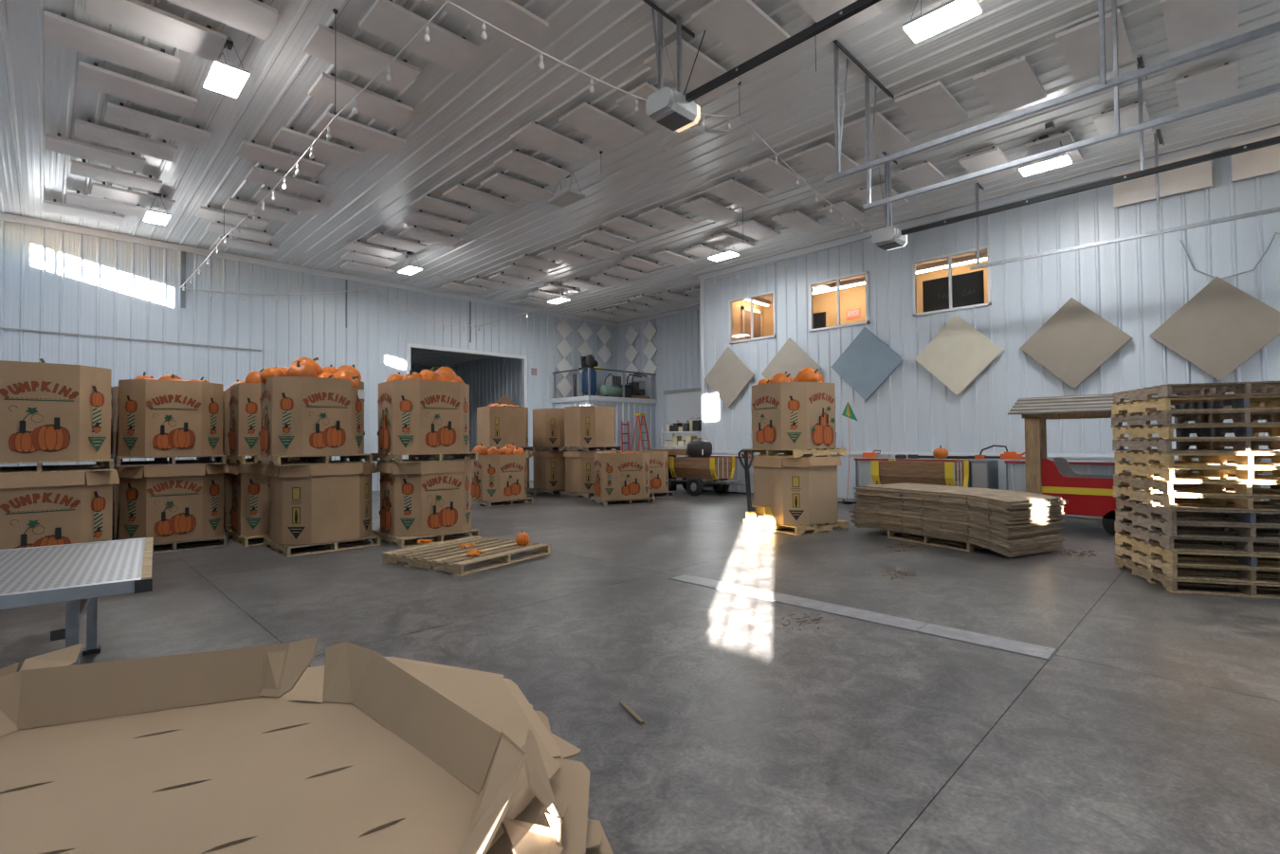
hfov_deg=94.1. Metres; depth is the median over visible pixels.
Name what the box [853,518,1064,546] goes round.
bin
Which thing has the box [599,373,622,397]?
air compressor
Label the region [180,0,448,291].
string lights
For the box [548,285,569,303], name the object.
lamp
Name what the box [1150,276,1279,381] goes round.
wall panel
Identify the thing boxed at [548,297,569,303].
diffuser
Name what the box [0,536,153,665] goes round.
work table
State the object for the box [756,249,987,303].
ceiling
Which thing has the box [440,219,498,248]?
ceiling fan
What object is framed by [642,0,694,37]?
iron
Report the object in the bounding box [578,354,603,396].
air compressor
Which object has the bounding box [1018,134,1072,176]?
lamp
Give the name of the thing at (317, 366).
pumpkin
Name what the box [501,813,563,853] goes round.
flap
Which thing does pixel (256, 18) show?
acoustic panel
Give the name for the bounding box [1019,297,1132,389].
wall panel
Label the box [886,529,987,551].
pallet
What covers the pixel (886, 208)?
hanger
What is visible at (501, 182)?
acoustic panel
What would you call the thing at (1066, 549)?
dry grass
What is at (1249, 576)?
pallet
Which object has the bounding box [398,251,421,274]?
lamp
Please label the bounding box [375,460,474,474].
bin cover
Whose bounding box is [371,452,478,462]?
pallet
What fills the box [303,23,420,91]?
acoustic panel
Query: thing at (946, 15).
lamp
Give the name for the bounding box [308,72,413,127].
acoustic panel
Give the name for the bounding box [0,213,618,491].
wall
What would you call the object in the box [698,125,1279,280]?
trim
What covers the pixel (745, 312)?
door
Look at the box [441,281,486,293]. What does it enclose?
acoustic panel
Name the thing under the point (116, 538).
pallet
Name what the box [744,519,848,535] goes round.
pallet
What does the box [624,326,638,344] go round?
wall panel
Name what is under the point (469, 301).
trim
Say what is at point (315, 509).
bin
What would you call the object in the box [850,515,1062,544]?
bin
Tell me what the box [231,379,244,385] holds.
pumpkin
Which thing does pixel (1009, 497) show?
bin
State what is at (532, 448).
pallet
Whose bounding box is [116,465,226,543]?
bin
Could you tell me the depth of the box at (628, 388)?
23.32 m
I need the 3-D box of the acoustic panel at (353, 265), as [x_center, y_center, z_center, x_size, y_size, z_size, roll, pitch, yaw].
[-7.648,-4.484,16.699,1.220,0.135,0.610,1,-2,-45]
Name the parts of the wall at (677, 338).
steel panel, steel panel, steel panel, steel panel, steel panel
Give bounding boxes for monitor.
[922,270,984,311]
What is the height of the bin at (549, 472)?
1.050 m
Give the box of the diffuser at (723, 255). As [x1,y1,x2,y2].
[708,252,738,261]
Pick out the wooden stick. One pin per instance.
(634, 715)
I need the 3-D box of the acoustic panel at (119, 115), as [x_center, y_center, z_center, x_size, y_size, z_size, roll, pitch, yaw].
[-7.378,-4.645,9.141,1.220,0.135,0.610,1,-2,-45]
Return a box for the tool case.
[673,420,682,431]
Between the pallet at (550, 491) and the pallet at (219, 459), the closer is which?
the pallet at (219, 459)
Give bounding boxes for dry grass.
[758,613,822,630]
[881,569,914,579]
[889,542,928,551]
[1060,548,1097,557]
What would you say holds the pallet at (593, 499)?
on the floor
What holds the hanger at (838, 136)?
hanging from the iron at (856, 62)
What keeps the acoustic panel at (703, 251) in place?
attached to the ceiling at (460, 122)
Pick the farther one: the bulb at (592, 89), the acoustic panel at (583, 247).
the acoustic panel at (583, 247)
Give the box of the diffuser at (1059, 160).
[1019,155,1071,176]
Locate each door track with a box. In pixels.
[824,21,1279,182]
[863,82,1279,209]
[969,206,1279,270]
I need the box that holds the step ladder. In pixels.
[630,413,650,451]
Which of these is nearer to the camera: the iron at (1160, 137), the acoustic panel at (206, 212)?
the iron at (1160, 137)
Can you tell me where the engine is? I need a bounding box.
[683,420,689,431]
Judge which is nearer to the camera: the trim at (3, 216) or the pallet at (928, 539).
the pallet at (928, 539)
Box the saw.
[862,450,890,457]
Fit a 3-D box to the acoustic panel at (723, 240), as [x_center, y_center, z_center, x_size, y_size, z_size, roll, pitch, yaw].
[2.236,-4.614,14.785,1.220,0.135,0.610,1,-2,-45]
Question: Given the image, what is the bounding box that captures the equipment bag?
[686,440,713,457]
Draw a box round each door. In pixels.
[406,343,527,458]
[663,387,701,457]
[740,306,763,339]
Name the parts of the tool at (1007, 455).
handle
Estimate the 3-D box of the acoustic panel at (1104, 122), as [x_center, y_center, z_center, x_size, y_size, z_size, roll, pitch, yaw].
[7.591,-4.777,9.353,1.220,0.135,0.610,1,-2,-45]
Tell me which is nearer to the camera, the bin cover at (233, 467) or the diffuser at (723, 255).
the bin cover at (233, 467)
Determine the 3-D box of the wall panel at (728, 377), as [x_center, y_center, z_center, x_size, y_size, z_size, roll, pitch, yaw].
[2.583,-1.437,17.270,0.123,1.770,1.770,1,-2,-45]
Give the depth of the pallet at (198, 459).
9.72 m
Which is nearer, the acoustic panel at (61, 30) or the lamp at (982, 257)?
the acoustic panel at (61, 30)
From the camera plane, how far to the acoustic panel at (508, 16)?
6.82 m
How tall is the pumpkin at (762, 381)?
0.234 m
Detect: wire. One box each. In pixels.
[332,8,338,115]
[741,207,743,236]
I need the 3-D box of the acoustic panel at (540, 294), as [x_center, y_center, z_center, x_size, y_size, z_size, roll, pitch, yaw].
[-3.085,-4.456,20.026,1.220,0.135,0.610,1,-2,-45]
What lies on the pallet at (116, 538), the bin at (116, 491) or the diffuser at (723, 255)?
the bin at (116, 491)
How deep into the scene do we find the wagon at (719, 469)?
15.80 m
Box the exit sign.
[846,308,859,318]
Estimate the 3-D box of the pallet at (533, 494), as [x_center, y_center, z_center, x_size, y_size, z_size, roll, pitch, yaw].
[-3.652,1.806,16.020,1.210,0.127,1.200,1,-2,-45]
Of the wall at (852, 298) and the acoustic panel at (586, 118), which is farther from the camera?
the wall at (852, 298)
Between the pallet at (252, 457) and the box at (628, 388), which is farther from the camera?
the box at (628, 388)
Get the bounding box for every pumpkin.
[134,371,150,379]
[158,374,182,380]
[187,379,206,382]
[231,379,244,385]
[244,368,264,383]
[259,366,286,384]
[278,366,288,373]
[286,361,316,377]
[292,356,322,375]
[316,372,335,378]
[322,364,339,375]
[333,369,358,387]
[337,365,361,381]
[385,372,403,382]
[402,369,422,380]
[420,366,439,381]
[435,366,457,381]
[438,378,450,382]
[450,377,464,383]
[472,442,487,455]
[487,446,500,455]
[499,444,512,455]
[504,442,515,450]
[512,447,524,456]
[515,530,529,546]
[757,379,770,384]
[770,372,790,383]
[796,366,819,382]
[817,371,824,383]
[932,445,948,458]
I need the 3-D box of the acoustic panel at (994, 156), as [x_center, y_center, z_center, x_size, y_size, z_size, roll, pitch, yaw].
[6.256,-4.737,10.704,1.220,0.135,0.610,1,-2,-45]
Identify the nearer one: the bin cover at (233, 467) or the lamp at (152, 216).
the bin cover at (233, 467)
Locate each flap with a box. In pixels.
[0,642,83,676]
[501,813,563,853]
[521,729,562,823]
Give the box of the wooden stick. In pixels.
[620,701,643,724]
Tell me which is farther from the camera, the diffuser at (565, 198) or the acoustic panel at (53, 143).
the diffuser at (565, 198)
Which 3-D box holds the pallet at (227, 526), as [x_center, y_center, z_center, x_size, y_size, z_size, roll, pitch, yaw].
[-6.810,1.723,10.705,1.211,0.127,1.200,1,-2,-45]
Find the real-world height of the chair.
0.950 m
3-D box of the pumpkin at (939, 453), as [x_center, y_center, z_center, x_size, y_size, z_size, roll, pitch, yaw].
[6.398,0.532,12.681,0.296,0.292,0.299,1,-2,-45]
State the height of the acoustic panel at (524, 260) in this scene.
0.135 m
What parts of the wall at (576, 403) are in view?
steel panel, steel panel, steel panel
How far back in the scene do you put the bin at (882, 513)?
7.75 m
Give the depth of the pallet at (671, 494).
15.55 m
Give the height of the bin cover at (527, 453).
0.168 m
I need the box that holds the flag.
[841,402,858,504]
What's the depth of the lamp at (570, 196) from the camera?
11.06 m
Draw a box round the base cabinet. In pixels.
[970,459,998,489]
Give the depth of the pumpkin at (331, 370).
8.60 m
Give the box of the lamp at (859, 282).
[812,277,865,294]
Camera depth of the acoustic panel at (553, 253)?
15.74 m
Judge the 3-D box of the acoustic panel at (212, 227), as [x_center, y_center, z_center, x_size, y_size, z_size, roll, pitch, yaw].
[-9.227,-4.532,13.752,1.220,0.135,0.610,1,-2,-45]
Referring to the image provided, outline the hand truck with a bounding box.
[621,420,629,451]
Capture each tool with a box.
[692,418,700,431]
[968,444,1024,459]
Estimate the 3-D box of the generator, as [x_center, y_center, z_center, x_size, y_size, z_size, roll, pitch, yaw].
[-0.123,-1.595,23.959,0.846,1.074,0.540,1,-2,-45]
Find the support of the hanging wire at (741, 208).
hanging from the ceiling at (460, 122)
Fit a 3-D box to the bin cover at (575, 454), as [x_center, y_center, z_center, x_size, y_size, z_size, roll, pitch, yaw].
[-1.340,0.737,16.160,1.324,0.168,1.318,1,-2,-45]
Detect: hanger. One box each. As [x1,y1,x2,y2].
[651,6,663,90]
[662,15,682,93]
[833,44,848,173]
[864,74,877,203]
[876,153,888,226]
[887,153,892,225]
[974,183,979,265]
[1097,0,1106,84]
[1111,0,1119,133]
[1136,63,1144,170]
[1153,132,1160,232]
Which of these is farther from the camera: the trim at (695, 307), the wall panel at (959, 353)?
the trim at (695, 307)
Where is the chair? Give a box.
[812,311,825,329]
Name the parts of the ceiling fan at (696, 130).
blade, motor, blade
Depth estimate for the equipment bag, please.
16.18 m
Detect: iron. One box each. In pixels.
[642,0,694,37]
[832,39,894,99]
[1136,56,1147,79]
[1155,128,1163,144]
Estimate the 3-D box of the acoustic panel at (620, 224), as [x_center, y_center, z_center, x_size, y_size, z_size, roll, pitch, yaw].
[-0.205,-4.615,13.676,1.220,0.135,0.610,1,-2,-45]
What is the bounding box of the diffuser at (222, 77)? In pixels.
[203,61,249,97]
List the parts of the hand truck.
rail, rail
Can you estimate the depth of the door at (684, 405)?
22.70 m
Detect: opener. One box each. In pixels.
[645,86,700,132]
[871,225,907,250]
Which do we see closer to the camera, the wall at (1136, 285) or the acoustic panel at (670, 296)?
the wall at (1136, 285)
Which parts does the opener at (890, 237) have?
panel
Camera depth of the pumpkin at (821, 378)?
10.07 m
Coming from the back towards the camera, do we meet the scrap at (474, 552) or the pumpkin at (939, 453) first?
the pumpkin at (939, 453)
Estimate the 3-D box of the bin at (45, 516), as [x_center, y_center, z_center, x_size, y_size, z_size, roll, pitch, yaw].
[-6.853,1.048,6.822,1.247,1.050,1.235,1,-2,-45]
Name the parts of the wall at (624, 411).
steel panel, steel panel, steel panel, steel panel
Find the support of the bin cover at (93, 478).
in the bin at (45, 516)
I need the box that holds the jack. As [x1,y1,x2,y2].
[738,449,790,532]
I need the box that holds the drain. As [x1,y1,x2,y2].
[668,574,1059,661]
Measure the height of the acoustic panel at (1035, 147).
0.135 m
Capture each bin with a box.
[0,360,114,461]
[0,474,115,549]
[110,386,118,456]
[111,477,119,533]
[115,379,225,457]
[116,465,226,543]
[222,390,229,453]
[223,473,232,524]
[227,383,260,455]
[229,469,270,535]
[258,376,365,456]
[270,468,371,544]
[376,380,470,454]
[378,463,471,536]
[469,453,527,500]
[476,406,528,447]
[526,456,529,492]
[532,408,565,446]
[532,452,565,489]
[564,405,615,446]
[565,457,594,493]
[593,452,650,499]
[618,451,668,493]
[750,382,836,449]
[753,461,838,525]
[848,511,1062,537]
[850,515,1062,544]
[850,519,1064,548]
[851,509,1062,534]
[851,514,1059,540]
[851,521,1062,550]
[852,487,1068,507]
[853,512,1060,538]
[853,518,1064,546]
[854,493,1065,513]
[854,495,1063,517]
[854,499,1059,521]
[854,506,1060,530]
[854,523,1062,552]
[854,524,1062,555]
[856,491,1060,511]
[856,493,1063,515]
[856,497,1065,520]
[856,502,1053,525]
[856,504,1064,529]
[856,508,1060,532]
[856,526,1062,557]
[857,489,1068,509]
[857,501,1063,524]
[858,482,1061,504]
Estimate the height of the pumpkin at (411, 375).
0.303 m
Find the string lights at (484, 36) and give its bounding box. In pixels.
[448,0,740,128]
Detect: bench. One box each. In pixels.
[700,455,753,493]
[854,457,981,502]
[1004,459,1279,514]
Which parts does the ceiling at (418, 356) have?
steel panel, steel panel, steel panel, steel panel, steel panel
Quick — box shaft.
[907,454,969,458]
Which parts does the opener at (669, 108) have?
panel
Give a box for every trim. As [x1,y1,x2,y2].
[0,212,618,327]
[0,327,261,350]
[180,251,185,308]
[345,279,347,328]
[469,301,471,342]
[551,395,589,402]
[589,395,656,403]
[617,305,700,326]
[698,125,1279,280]
[699,279,705,440]
[712,450,1270,459]
[712,453,1271,498]
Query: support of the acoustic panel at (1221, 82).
attached to the ceiling at (460, 122)
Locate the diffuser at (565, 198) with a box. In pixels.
[548,191,585,207]
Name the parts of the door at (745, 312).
casing, casing, casing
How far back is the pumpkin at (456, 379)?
9.24 m
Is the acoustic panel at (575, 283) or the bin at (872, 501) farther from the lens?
the acoustic panel at (575, 283)
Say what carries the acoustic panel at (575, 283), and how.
attached to the ceiling at (460, 122)
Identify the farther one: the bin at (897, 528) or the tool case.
the tool case
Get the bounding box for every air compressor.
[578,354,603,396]
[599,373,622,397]
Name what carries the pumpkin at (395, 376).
in the bin at (415, 416)
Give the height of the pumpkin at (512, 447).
0.336 m
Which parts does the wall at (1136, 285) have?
steel panel, steel panel, steel panel, steel panel, steel panel, steel panel, steel panel, steel panel, steel panel, steel panel, steel panel, steel panel, steel panel, steel panel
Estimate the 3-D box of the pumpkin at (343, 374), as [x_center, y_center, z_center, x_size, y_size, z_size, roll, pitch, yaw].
[-4.229,-0.645,8.520,0.348,0.341,0.367,0,-2,-39]
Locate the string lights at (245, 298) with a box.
[181,286,474,330]
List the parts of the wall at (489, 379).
steel panel, steel panel, steel panel, steel panel, steel panel, steel panel, steel panel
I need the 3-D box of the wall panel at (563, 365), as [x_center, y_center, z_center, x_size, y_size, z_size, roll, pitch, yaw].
[-2.981,-2.325,23.307,0.800,0.800,0.115,1,-2,-45]
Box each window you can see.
[728,291,776,344]
[808,271,869,331]
[912,245,991,316]
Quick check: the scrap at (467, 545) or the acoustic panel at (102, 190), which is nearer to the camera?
the scrap at (467, 545)
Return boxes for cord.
[683,29,705,95]
[837,499,856,503]
[1180,232,1279,279]
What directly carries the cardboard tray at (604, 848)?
on the cardboard tray
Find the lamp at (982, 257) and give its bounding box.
[915,253,987,274]
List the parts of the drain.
plate, plate, plate, plate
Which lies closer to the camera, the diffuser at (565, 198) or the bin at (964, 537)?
the bin at (964, 537)
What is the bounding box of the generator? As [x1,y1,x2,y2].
[626,373,646,395]
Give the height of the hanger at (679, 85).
1.090 m
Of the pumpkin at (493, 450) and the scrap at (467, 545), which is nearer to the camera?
the scrap at (467, 545)
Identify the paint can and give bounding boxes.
[689,419,694,431]
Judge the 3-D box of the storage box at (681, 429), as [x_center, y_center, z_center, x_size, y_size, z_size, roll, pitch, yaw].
[1.456,0.026,20.265,0.238,0.250,0.191,0,-2,-40]
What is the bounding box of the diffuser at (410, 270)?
[398,266,421,274]
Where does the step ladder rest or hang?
on the floor
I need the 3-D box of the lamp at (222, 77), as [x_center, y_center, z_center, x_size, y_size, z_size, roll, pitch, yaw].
[-5.129,-4.531,7.383,0.350,0.498,0.680,1,-2,-45]
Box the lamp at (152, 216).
[143,192,170,225]
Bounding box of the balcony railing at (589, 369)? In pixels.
[552,367,655,400]
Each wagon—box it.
[668,457,745,496]
[871,459,969,487]
[1007,391,1277,535]
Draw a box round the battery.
[895,454,906,458]
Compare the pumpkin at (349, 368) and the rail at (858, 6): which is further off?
the pumpkin at (349, 368)
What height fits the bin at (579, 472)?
1.050 m
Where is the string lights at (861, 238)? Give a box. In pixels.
[474,237,862,330]
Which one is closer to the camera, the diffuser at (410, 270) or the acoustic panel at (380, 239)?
the acoustic panel at (380, 239)
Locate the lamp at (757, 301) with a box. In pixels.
[744,297,769,306]
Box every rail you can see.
[685,0,881,102]
[901,135,1279,235]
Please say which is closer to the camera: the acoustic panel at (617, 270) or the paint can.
the acoustic panel at (617, 270)
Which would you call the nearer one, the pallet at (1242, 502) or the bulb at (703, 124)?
the pallet at (1242, 502)
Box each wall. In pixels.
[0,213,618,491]
[410,364,439,458]
[439,356,522,459]
[552,400,588,408]
[588,400,656,451]
[618,309,700,478]
[704,129,1279,454]
[731,299,763,341]
[763,261,987,336]
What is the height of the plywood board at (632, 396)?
0.160 m
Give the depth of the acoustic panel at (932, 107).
8.74 m
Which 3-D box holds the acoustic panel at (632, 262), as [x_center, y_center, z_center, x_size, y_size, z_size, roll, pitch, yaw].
[0.009,-4.558,16.518,1.220,0.135,0.610,1,-2,-45]
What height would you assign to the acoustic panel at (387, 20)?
0.135 m
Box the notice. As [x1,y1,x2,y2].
[530,367,536,375]
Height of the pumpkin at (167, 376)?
0.349 m
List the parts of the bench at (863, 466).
panel, panel, panel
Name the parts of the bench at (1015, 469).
panel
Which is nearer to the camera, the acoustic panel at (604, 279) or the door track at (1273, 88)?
the door track at (1273, 88)
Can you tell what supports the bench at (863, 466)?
on the floor
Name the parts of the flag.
rod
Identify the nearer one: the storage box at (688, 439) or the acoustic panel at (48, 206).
the acoustic panel at (48, 206)
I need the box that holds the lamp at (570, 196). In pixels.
[548,173,585,207]
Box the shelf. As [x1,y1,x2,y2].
[660,427,701,449]
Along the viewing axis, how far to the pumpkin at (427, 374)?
8.89 m
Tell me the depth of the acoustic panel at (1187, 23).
6.94 m
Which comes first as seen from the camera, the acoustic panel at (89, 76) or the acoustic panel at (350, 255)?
the acoustic panel at (89, 76)
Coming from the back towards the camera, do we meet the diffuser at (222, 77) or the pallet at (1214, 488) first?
the diffuser at (222, 77)
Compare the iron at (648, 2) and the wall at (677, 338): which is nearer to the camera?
the iron at (648, 2)
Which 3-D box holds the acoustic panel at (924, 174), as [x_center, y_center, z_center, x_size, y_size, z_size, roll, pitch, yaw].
[5.337,-4.718,11.213,1.220,0.135,0.610,1,-2,-45]
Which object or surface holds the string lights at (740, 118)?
hanging from the wire
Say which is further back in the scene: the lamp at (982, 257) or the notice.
the notice
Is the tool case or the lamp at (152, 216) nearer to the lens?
the lamp at (152, 216)
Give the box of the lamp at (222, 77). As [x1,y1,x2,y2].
[203,36,249,97]
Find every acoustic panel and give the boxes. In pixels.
[43,10,180,82]
[43,199,124,225]
[44,132,146,172]
[66,190,148,218]
[70,159,162,193]
[73,118,177,162]
[77,60,197,119]
[85,0,226,61]
[91,181,175,211]
[104,101,211,148]
[166,0,278,40]
[195,204,268,230]
[205,220,274,242]
[215,235,278,255]
[222,196,297,222]
[234,140,325,178]
[244,165,328,198]
[253,186,329,215]
[271,126,364,167]
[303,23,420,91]
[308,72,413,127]
[312,110,406,156]
[340,260,393,275]
[341,251,397,267]
[344,239,402,258]
[358,0,479,72]
[366,232,426,252]
[399,225,459,246]
[402,209,468,233]
[409,193,478,220]
[424,0,548,51]
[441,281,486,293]
[442,182,512,212]
[464,275,510,290]
[480,171,552,202]
[489,271,534,285]
[493,148,569,184]
[499,263,547,278]
[509,121,592,163]
[511,254,560,270]
[519,295,556,306]
[528,289,567,299]
[537,247,588,265]
[538,282,580,294]
[559,102,643,148]
[562,277,604,291]
[567,240,619,259]
[581,228,635,249]
[583,309,617,318]
[589,273,633,287]
[602,215,658,237]
[602,264,646,279]
[605,306,639,315]
[615,299,651,310]
[616,81,702,133]
[616,255,663,271]
[629,293,666,305]
[638,205,695,230]
[644,38,739,101]
[648,249,695,266]
[655,290,692,301]
[679,196,738,222]
[683,243,725,261]
[684,287,699,296]
[691,0,790,60]
[705,231,754,252]
[706,178,767,207]
[729,218,781,240]
[740,157,804,191]
[771,209,823,233]
[793,0,882,38]
[794,142,859,177]
[817,200,869,225]
[840,111,909,155]
[853,182,908,211]
[894,161,949,189]
[895,81,968,132]
[958,146,1016,182]
[972,55,1046,113]
[1024,130,1082,162]
[1055,8,1132,80]
[1093,100,1152,146]
[1160,0,1238,52]
[1175,61,1238,111]
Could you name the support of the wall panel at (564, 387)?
attached to the wall at (51, 280)
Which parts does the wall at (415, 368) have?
steel panel, steel panel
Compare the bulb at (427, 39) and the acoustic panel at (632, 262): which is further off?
the acoustic panel at (632, 262)
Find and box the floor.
[0,477,1279,853]
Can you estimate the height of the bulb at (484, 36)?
0.170 m
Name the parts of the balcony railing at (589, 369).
post, rail, post, rail, post, post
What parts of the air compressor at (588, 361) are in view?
tank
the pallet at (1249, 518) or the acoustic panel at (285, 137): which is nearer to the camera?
the pallet at (1249, 518)
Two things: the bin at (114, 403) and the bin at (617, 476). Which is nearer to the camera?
the bin at (114, 403)
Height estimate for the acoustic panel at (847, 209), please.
0.135 m
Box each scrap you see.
[417,538,434,544]
[458,542,475,548]
[466,548,482,556]
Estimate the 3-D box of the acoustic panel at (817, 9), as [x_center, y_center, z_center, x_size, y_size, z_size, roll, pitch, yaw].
[2.117,-4.785,6.570,1.220,0.135,0.610,1,-2,-45]
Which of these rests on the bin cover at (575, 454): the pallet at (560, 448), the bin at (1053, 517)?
the pallet at (560, 448)
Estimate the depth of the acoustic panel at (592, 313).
22.92 m
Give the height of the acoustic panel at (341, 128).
0.135 m
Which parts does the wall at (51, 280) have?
steel panel, steel panel, steel panel, steel panel, steel panel, steel panel, steel panel, steel panel, steel panel, steel panel, steel panel, steel panel, steel panel, steel panel, steel panel, steel panel, steel panel, steel panel, steel panel, steel panel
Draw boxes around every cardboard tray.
[0,637,527,853]
[486,703,567,853]
[548,733,589,853]
[585,818,603,850]
[585,819,613,853]
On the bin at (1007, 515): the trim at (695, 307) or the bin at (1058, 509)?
the bin at (1058, 509)
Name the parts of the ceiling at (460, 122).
steel panel, steel panel, steel panel, steel panel, steel panel, steel panel, steel panel, steel panel, steel panel, steel panel, steel panel, steel panel, steel panel, steel panel, steel panel, steel panel, steel panel, steel panel, steel panel, steel panel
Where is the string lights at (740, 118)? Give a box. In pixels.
[739,116,874,237]
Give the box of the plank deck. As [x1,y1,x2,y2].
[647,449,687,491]
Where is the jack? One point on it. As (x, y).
(753, 523)
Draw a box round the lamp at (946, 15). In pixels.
[902,0,981,42]
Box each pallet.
[0,458,113,474]
[0,461,102,469]
[110,455,212,464]
[113,532,119,540]
[116,455,226,466]
[152,534,227,553]
[213,453,299,460]
[223,524,231,531]
[224,454,331,463]
[226,529,270,547]
[254,454,372,466]
[263,534,381,557]
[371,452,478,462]
[372,528,479,548]
[382,535,550,576]
[471,446,534,452]
[471,496,533,507]
[526,446,583,451]
[526,491,535,496]
[529,487,565,494]
[558,446,621,452]
[559,490,594,498]
[590,495,655,506]
[649,491,674,497]
[742,448,846,457]
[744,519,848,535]
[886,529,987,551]
[1110,409,1279,427]
[1111,395,1279,416]
[1112,424,1279,438]
[1112,438,1279,453]
[1113,381,1279,403]
[1113,474,1279,496]
[1113,485,1279,511]
[1114,451,1279,467]
[1114,520,1279,555]
[1115,462,1279,482]
[1115,497,1279,526]
[1115,509,1279,540]
[1115,532,1279,569]
[1115,544,1279,584]
[1115,555,1279,599]
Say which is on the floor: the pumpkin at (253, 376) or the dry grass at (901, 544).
the dry grass at (901, 544)
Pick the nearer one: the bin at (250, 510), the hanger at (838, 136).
the hanger at (838, 136)
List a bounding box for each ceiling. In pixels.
[0,0,1279,323]
[410,347,490,366]
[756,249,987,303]
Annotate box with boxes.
[220,657,561,851]
[621,384,631,398]
[664,439,673,445]
[672,436,681,445]
[677,439,685,445]
[678,423,683,431]
[685,436,697,445]
[1044,121,1054,131]
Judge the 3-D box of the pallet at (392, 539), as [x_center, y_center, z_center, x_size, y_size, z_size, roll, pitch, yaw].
[-3.318,1.661,9.247,1.211,0.127,1.200,1,-2,-42]
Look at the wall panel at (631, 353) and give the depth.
24.67 m
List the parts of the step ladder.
rail, rail, rail, rail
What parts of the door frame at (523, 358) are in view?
frame, frame, frame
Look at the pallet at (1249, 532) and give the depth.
5.82 m
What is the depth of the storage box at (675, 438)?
20.33 m
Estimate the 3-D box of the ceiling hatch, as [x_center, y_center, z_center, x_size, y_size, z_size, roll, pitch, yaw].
[-6.042,-4.523,18.276,0.700,0.040,0.700,1,-2,-45]
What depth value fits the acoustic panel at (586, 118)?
9.19 m
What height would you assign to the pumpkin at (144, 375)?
0.326 m
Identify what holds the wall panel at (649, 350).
attached to the wall at (677, 338)
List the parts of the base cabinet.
door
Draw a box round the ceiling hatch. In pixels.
[426,274,458,283]
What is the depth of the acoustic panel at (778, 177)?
10.93 m
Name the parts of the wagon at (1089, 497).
post, post, panel, panel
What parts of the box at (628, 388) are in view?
lid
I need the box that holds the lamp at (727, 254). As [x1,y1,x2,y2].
[708,240,738,261]
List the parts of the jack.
cross frame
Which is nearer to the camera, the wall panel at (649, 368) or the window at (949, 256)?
the window at (949, 256)
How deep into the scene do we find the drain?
4.86 m
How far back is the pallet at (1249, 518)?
5.82 m
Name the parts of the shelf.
post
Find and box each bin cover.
[0,469,119,489]
[115,463,229,478]
[228,462,266,475]
[263,461,376,477]
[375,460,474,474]
[524,452,531,457]
[530,451,563,457]
[563,451,617,457]
[749,456,841,467]
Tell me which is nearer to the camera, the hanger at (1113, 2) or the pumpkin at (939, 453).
the hanger at (1113, 2)
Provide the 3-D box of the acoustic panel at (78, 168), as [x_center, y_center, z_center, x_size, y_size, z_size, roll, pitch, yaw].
[-9.519,-4.590,10.846,1.220,0.135,0.610,1,-2,-45]
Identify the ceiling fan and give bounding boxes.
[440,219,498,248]
[661,97,746,150]
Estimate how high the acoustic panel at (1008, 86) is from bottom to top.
0.135 m
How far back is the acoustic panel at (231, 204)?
12.41 m
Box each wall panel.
[555,318,571,338]
[555,338,572,358]
[555,358,572,377]
[556,377,572,397]
[577,321,592,341]
[577,341,592,356]
[596,325,611,344]
[596,344,611,364]
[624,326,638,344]
[624,344,638,363]
[625,362,639,380]
[642,321,657,341]
[642,341,657,360]
[642,360,658,379]
[703,347,754,407]
[761,338,821,379]
[831,327,903,400]
[914,314,1003,395]
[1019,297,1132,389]
[1113,148,1212,208]
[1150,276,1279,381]
[1231,131,1279,182]
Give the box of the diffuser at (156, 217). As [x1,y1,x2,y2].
[144,211,170,225]
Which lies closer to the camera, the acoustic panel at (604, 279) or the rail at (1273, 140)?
the rail at (1273, 140)
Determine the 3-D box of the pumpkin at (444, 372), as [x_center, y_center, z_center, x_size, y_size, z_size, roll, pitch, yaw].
[-3.064,-0.753,9.338,0.368,0.382,0.361,0,-1,-23]
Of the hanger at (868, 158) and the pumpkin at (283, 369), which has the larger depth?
the pumpkin at (283, 369)
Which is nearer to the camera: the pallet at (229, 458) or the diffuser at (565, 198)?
the pallet at (229, 458)
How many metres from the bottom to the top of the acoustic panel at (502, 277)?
0.135 m
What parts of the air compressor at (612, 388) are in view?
tank, motor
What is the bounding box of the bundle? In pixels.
[572,373,576,397]
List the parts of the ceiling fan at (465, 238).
blade, blade, motor, blade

